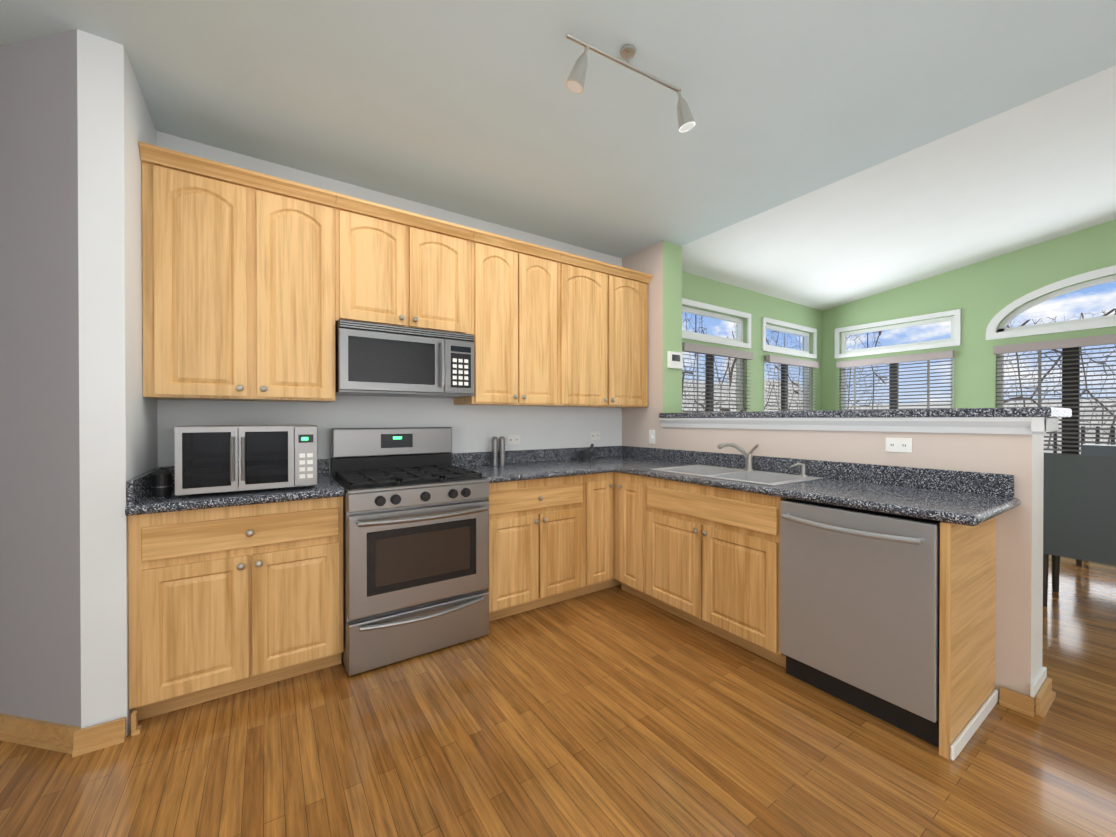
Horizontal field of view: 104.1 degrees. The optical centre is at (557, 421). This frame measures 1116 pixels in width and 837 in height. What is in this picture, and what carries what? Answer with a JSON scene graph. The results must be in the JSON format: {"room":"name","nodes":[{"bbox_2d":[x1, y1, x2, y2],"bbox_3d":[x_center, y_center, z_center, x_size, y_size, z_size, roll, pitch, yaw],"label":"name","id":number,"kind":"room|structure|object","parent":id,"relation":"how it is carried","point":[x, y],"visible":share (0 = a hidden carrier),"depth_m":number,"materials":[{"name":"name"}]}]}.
{"room":"kitchen","nodes":[
{"label":"kitchen","id":0,"kind":"room"},
{"bbox_2d":[0,29,157,735],"bbox_3d":[-2.837,-0.118,1.912,1.648,2.760,1.520,0,0,-34],"label":"wall","id":1,"kind":"structure","parent":0,"point":[78,432],"depth_m":1.71,"materials":[{"name":"white paint"}]},
{"bbox_2d":[0,710,141,757],"bbox_3d":[-2.784,1.220,1.902,1.658,0.085,1.512,0,0,-34],"label":"baseboard","id":2,"kind":"structure","parent":1,"relation":"attached to","point":[74,741],"depth_m":1.70,"materials":[{"name":"brown wood"}]},
{"bbox_2d":[156,131,822,476],"bbox_3d":[0.850,-0.851,4.299,7.140,4.200,0.140,0,0,-34],"label":"wall","id":3,"kind":"structure","parent":0,"point":[476,428],"depth_m":3.20,"materials":[{"name":"white paint"}]},
{"bbox_2d":[138,141,335,402],"bbox_3d":[-1.637,-0.677,2.309,0.786,1.127,0.390,0,0,-34],"label":"upper cabinet","id":4,"kind":"object","parent":3,"relation":"attached to","point":[238,280],"visible":1,"depth_m":2.15,"materials":[{"name":"brown wood"}]},
{"bbox_2d":[335,193,474,333],"bbox_3d":[-0.977,-0.903,2.751,0.802,0.680,0.390,0,0,-34],"label":"upper cabinet","id":5,"kind":"object","parent":3,"relation":"attached to","point":[397,267],"visible":1,"depth_m":2.59,"materials":[{"name":"brown wood"}]},
{"bbox_2d":[335,319,474,397],"bbox_3d":[-0.960,-0.360,2.728,0.785,0.395,0.450,0,0,-34],"label":"over-the-range microwave","id":6,"kind":"object","parent":5,"relation":"attached to","point":[376,359],"visible":1,"depth_m":2.56,"materials":[{"name":"silver metal"}]},
{"bbox_2d":[454,229,561,405],"bbox_3d":[-0.361,-0.681,3.166,0.678,1.127,0.390,0,0,-34],"label":"upper cabinet","id":7,"kind":"object","parent":3,"relation":"attached to","point":[514,306],"visible":0.98,"depth_m":3.02,"materials":[{"name":"brown wood"}]},
{"bbox_2d":[507,435,519,444],"bbox_3d":[-0.347,0.144,3.410,0.115,0.075,0.008,0,0,-34],"label":"electrical outlet","id":8,"kind":"object","parent":3,"relation":"attached to","point":[513,439],"visible":1,"depth_m":3.41,"materials":[{"name":"white plastic"}]},
{"bbox_2d":[536,251,652,407],"bbox_3d":[0.312,-0.684,3.618,0.940,1.127,0.390,0,0,-34],"label":"upper cabinet","id":9,"kind":"object","parent":3,"relation":"attached to","point":[602,334],"visible":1,"depth_m":3.46,"materials":[{"name":"brown wood"}]},
{"bbox_2d":[590,431,599,439],"bbox_3d":[0.329,0.129,3.865,0.115,0.075,0.008,0,0,-34],"label":"electrical outlet","id":10,"kind":"object","parent":3,"relation":"attached to","point":[594,435],"visible":1,"depth_m":3.87,"materials":[{"name":"white plastic"}]},
{"bbox_2d":[682,298,750,411],"bbox_3d":[1.718,-0.487,4.848,1.300,1.564,0.120,0,0,-34],"label":"window","id":11,"kind":"structure","parent":3,"relation":"in","point":[738,342],"depth_m":4.87,"materials":[{"name":"white paint"}]},
{"bbox_2d":[682,342,752,411],"bbox_3d":[1.764,-0.260,4.779,1.200,1.087,0.063,0,0,-34],"label":"window blind","id":12,"kind":"object","parent":11,"relation":"attached to","point":[713,351],"visible":0.58,"depth_m":4.74,"materials":[{"name":"grey"}]},
{"bbox_2d":[762,317,816,410],"bbox_3d":[3.005,-0.492,5.712,1.300,1.564,0.120,0,0,-34],"label":"window","id":13,"kind":"structure","parent":3,"relation":"in","point":[783,350],"depth_m":5.72,"materials":[{"name":"white paint"}]},
{"bbox_2d":[766,355,818,410],"bbox_3d":[3.051,-0.265,5.643,1.200,1.087,0.063,0,0,-34],"label":"window blind","id":14,"kind":"object","parent":13,"relation":"attached to","point":[778,360],"visible":0.56,"depth_m":5.59,"materials":[{"name":"grey"}]},
{"bbox_2d":[0,555,1115,836],"bbox_3d":[1.188,1.297,0.901,10.700,0.060,7.700,0,0,-34],"label":"floor","id":15,"kind":"structure","parent":0,"point":[614,711],"depth_m":1.65,"materials":[{"name":"brown wood"}]},
{"bbox_2d":[128,496,343,720],"bbox_3d":[-1.565,0.819,2.210,0.787,0.883,0.649,0,0,-34],"label":"base cabinet","id":16,"kind":"object","parent":15,"relation":"on","point":[225,601],"visible":0.98,"depth_m":1.94,"materials":[{"name":"brown wood"}]},
{"bbox_2d":[125,459,343,515],"bbox_3d":[-1.566,0.305,2.209,0.787,0.140,0.643,0,0,-34],"label":"countertop","id":17,"kind":"structure","parent":16,"relation":"on","point":[140,500],"depth_m":1.95,"materials":[{"name":"stone"}]},
{"bbox_2d":[151,470,171,496],"bbox_3d":[-1.790,0.279,1.967,0.071,0.115,0.071,0,0,-34],"label":"canister","id":18,"kind":"object","parent":17,"relation":"on","point":[161,483],"visible":1,"depth_m":1.94,"materials":[{"name":"black metal"}]},
{"bbox_2d":[175,424,317,497],"bbox_3d":[-1.531,0.177,2.182,0.540,0.315,0.462,0,0,-34],"label":"microwave","id":19,"kind":"object","parent":17,"relation":"on","point":[217,458],"visible":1,"depth_m":2.02,"materials":[{"name":"silver metal"}]},
{"bbox_2d":[331,427,489,675],"bbox_3d":[-0.876,0.651,2.578,0.754,1.215,0.752,0,0,-34],"label":"range","id":20,"kind":"object","parent":15,"relation":"on","point":[415,542],"visible":1,"depth_m":2.35,"materials":[{"name":"silver metal"}]},
{"bbox_2d":[487,475,582,621],"bbox_3d":[-0.288,0.814,3.067,0.754,0.883,0.649,0,0,-34],"label":"base cabinet","id":21,"kind":"object","parent":15,"relation":"on","point":[535,543],"visible":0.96,"depth_m":2.81,"materials":[{"name":"brown wood"}]},
{"bbox_2d":[577,472,621,596],"bbox_3d":[0.401,0.812,3.529,0.901,0.883,0.649,0,0,-34],"label":"base cabinet","id":22,"kind":"object","parent":15,"relation":"on","point":[598,531],"visible":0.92,"depth_m":3.11,"materials":[{"name":"brown wood"}]},
{"bbox_2d":[452,447,611,482],"bbox_3d":[-0.193,0.300,3.132,0.990,0.140,0.643,0,0,-34],"label":"countertop","id":23,"kind":"structure","parent":22,"relation":"on","point":[519,465],"depth_m":3.21,"materials":[{"name":"stone"}]},
{"bbox_2d":[491,436,504,465],"bbox_3d":[-0.443,0.222,3.238,0.110,0.215,0.050,0,0,-34],"label":"salt","id":24,"kind":"object","parent":23,"relation":"on","point":[494,451],"visible":1,"depth_m":3.21,"materials":[{"name":"silver metal"}]},
{"bbox_2d":[588,446,1020,525],"bbox_3d":[1.035,0.302,2.792,0.667,0.140,2.576,0,0,-34],"label":"countertop","id":25,"kind":"structure","parent":22,"relation":"on","point":[967,498],"depth_m":2.18,"materials":[{"name":"stone"}]},
{"bbox_2d":[580,444,593,459],"bbox_3d":[0.247,0.257,3.678,0.124,0.139,0.124,0,0,-34],"label":"mortar","id":26,"kind":"object","parent":25,"relation":"on","point":[587,455],"visible":1,"depth_m":3.64,"materials":[{"name":"grey stone"}]},
{"bbox_2d":[650,465,821,485],"bbox_3d":[1.086,0.429,2.754,0.512,0.205,0.874,0,0,-34],"label":"sink","id":27,"kind":"object","parent":25,"relation":"in","point":[759,477],"visible":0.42,"depth_m":2.77,"materials":[{"name":"silver metal"}]},
{"bbox_2d":[791,463,806,476],"bbox_3d":[1.425,0.286,2.569,0.098,0.081,0.056,0,0,-34],"label":"soap dispenser","id":28,"kind":"object","parent":27,"relation":"on","point":[803,471],"visible":1,"depth_m":2.57,"materials":[{"name":"silver metal"}]},
{"bbox_2d":[717,442,758,470],"bbox_3d":[1.179,0.231,2.847,0.215,0.188,0.185,0,0,-34],"label":"faucet","id":29,"kind":"object","parent":25,"relation":"on","point":[748,461],"visible":1,"depth_m":2.85,"materials":[{"name":"silver metal"}]},
{"bbox_2d":[614,472,653,604],"bbox_3d":[0.740,0.813,3.229,0.672,0.883,0.326,0,0,-34],"label":"base cabinet","id":30,"kind":"object","parent":15,"relation":"on","point":[630,532],"visible":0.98,"depth_m":3.04,"materials":[{"name":"brown wood"}]},
{"bbox_2d":[646,477,787,667],"bbox_3d":[1.089,0.816,2.709,0.672,0.883,0.922,0,0,-34],"label":"base cabinet","id":31,"kind":"object","parent":15,"relation":"on","point":[712,559],"visible":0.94,"depth_m":2.45,"materials":[{"name":"brown wood"}]},
{"bbox_2d":[780,498,940,746],"bbox_3d":[1.473,0.825,2.039,0.665,0.872,0.608,0,0,-34],"label":"dishwasher","id":32,"kind":"object","parent":15,"relation":"on","point":[859,608],"visible":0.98,"depth_m":1.84,"materials":[{"name":"silver metal"}]},
{"bbox_2d":[939,517,997,760],"bbox_3d":[1.718,0.821,1.806,0.633,0.883,0.043,0,0,-34],"label":"cabinet end panel","id":33,"kind":"object","parent":15,"relation":"on","point":[968,696],"visible":0.85,"depth_m":1.73,"materials":[{"name":"brown wood"}]},
{"bbox_2d":[1043,454,1115,605],"bbox_3d":[3.575,0.737,2.904,0.540,1.040,0.460,0,0,-34],"label":"dining chair","id":34,"kind":"object","parent":15,"relation":"on","point":[1079,507],"visible":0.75,"depth_m":2.81,"materials":[{"name":"grey leather"}]},
{"bbox_2d":[1076,444,1115,565],"bbox_3d":[4.846,0.732,3.756,0.540,1.040,0.460,0,0,-34],"label":"dining chair","id":35,"kind":"object","parent":15,"relation":"on","point":[1107,450],"visible":0.12,"depth_m":3.96,"materials":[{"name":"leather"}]},
{"bbox_2d":[0,0,1115,310],"bbox_3d":[1.122,-2.142,0.837,10.540,1.300,7.700,0,0,-34],"label":"ceiling","id":36,"kind":"structure","parent":0,"point":[476,108],"depth_m":2.15,"materials":[{"name":"paint"}]},
{"bbox_2d":[566,33,694,131],"bbox_3d":[0.307,-1.386,1.782,0.635,0.222,0.079,0,0,-25],"label":"track light","id":37,"kind":"object","parent":36,"relation":"attached to","point":[575,82],"visible":1,"depth_m":1.74,"materials":[{"name":"silver metal"}]},
{"bbox_2d":[622,240,1043,699],"bbox_3d":[1.421,-0.124,3.031,0.240,2.760,2.610,0,0,-34],"label":"wall","id":38,"kind":"structure","parent":0,"point":[1019,598],"depth_m":2.21,"materials":[{"name":"white paint"}]},
{"bbox_2d":[649,430,654,443],"bbox_3d":[0.802,0.133,3.724,0.015,0.118,0.070,0,0,-34],"label":"light switch","id":39,"kind":"object","parent":38,"relation":"attached to","point":[651,436],"visible":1,"depth_m":3.72,"materials":[{"name":"white plastic"}]},
{"bbox_2d":[667,351,682,368],"bbox_3d":[0.993,-0.518,3.693,0.170,0.140,0.026,0,0,-34],"label":"thermostat","id":40,"kind":"object","parent":38,"relation":"attached to","point":[674,360],"visible":1,"depth_m":3.68,"materials":[{"name":"white plastic"}]},
{"bbox_2d":[659,407,1071,434],"bbox_3d":[1.648,-0.007,2.846,0.510,0.117,2.170,0,0,-34],"label":"bar","id":41,"kind":"object","parent":38,"relation":"on","point":[1032,420],"visible":1,"depth_m":2.27,"materials":[{"name":"laminate"}]},
{"bbox_2d":[885,438,911,452],"bbox_3d":[1.779,0.124,2.275,0.008,0.075,0.115,0,0,-34],"label":"outlet","id":42,"kind":"object","parent":38,"relation":"attached to","point":[903,445],"visible":1,"depth_m":2.27,"materials":[{"name":"white plastic"}]},
{"bbox_2d":[999,667,1055,716],"bbox_3d":[2.124,1.202,1.968,0.294,0.120,0.130,0,0,-34],"label":"baseboard","id":43,"kind":"structure","parent":38,"relation":"attached to","point":[1040,703],"depth_m":1.91,"materials":[{"name":"brown wood"}]},
{"bbox_2d":[822,219,1115,409],"bbox_3d":[5.690,-0.846,3.369,0.140,4.200,6.800,0,0,-34],"label":"wall","id":44,"kind":"structure","parent":0,"point":[981,294],"depth_m":4.80,"materials":[{"name":"green paint"}]},
{"bbox_2d":[834,309,960,409],"bbox_3d":[4.227,-0.491,5.497,0.120,1.564,1.310,0,0,-34],"label":"window","id":45,"kind":"structure","parent":44,"relation":"in","point":[955,338],"depth_m":5.47,"materials":[{"name":"white paint"}]},
{"bbox_2d":[836,350,953,409],"bbox_3d":[4.158,-0.264,5.451,0.063,1.087,1.210,0,0,-34],"label":"window blind","id":46,"kind":"object","parent":45,"relation":"attached to","point":[927,357],"visible":0.54,"depth_m":5.37,"materials":[{"name":"grey"}]},
{"bbox_2d":[986,265,1115,453],"bbox_3d":[5.264,-0.147,3.954,0.120,2.594,1.990,0,0,-34],"label":"window","id":47,"kind":"structure","parent":44,"relation":"in","point":[1003,331],"depth_m":4.32,"materials":[{"name":"white paint"}]},
{"bbox_2d":[993,334,1115,454],"bbox_3d":[5.194,0.020,3.908,0.063,1.637,1.850,0,0,-34],"label":"window blind","id":48,"kind":"object","parent":47,"relation":"attached to","point":[1040,346],"visible":0.4,"depth_m":4.25,"materials":[{"name":"grey"}]},
{"label":"outside","id":49,"kind":"structure","parent":0,"visible":0},
{"bbox_2d":[682,312,802,412],"bbox_3d":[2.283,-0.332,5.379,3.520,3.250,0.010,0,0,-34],"label":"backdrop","id":50,"kind":"structure","parent":49,"point":[706,325],"depth_m":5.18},
{"bbox_2d":[846,281,1115,453],"bbox_3d":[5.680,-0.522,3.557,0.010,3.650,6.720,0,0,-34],"label":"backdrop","id":51,"kind":"structure","parent":49,"point":[1095,301],"depth_m":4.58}
]}

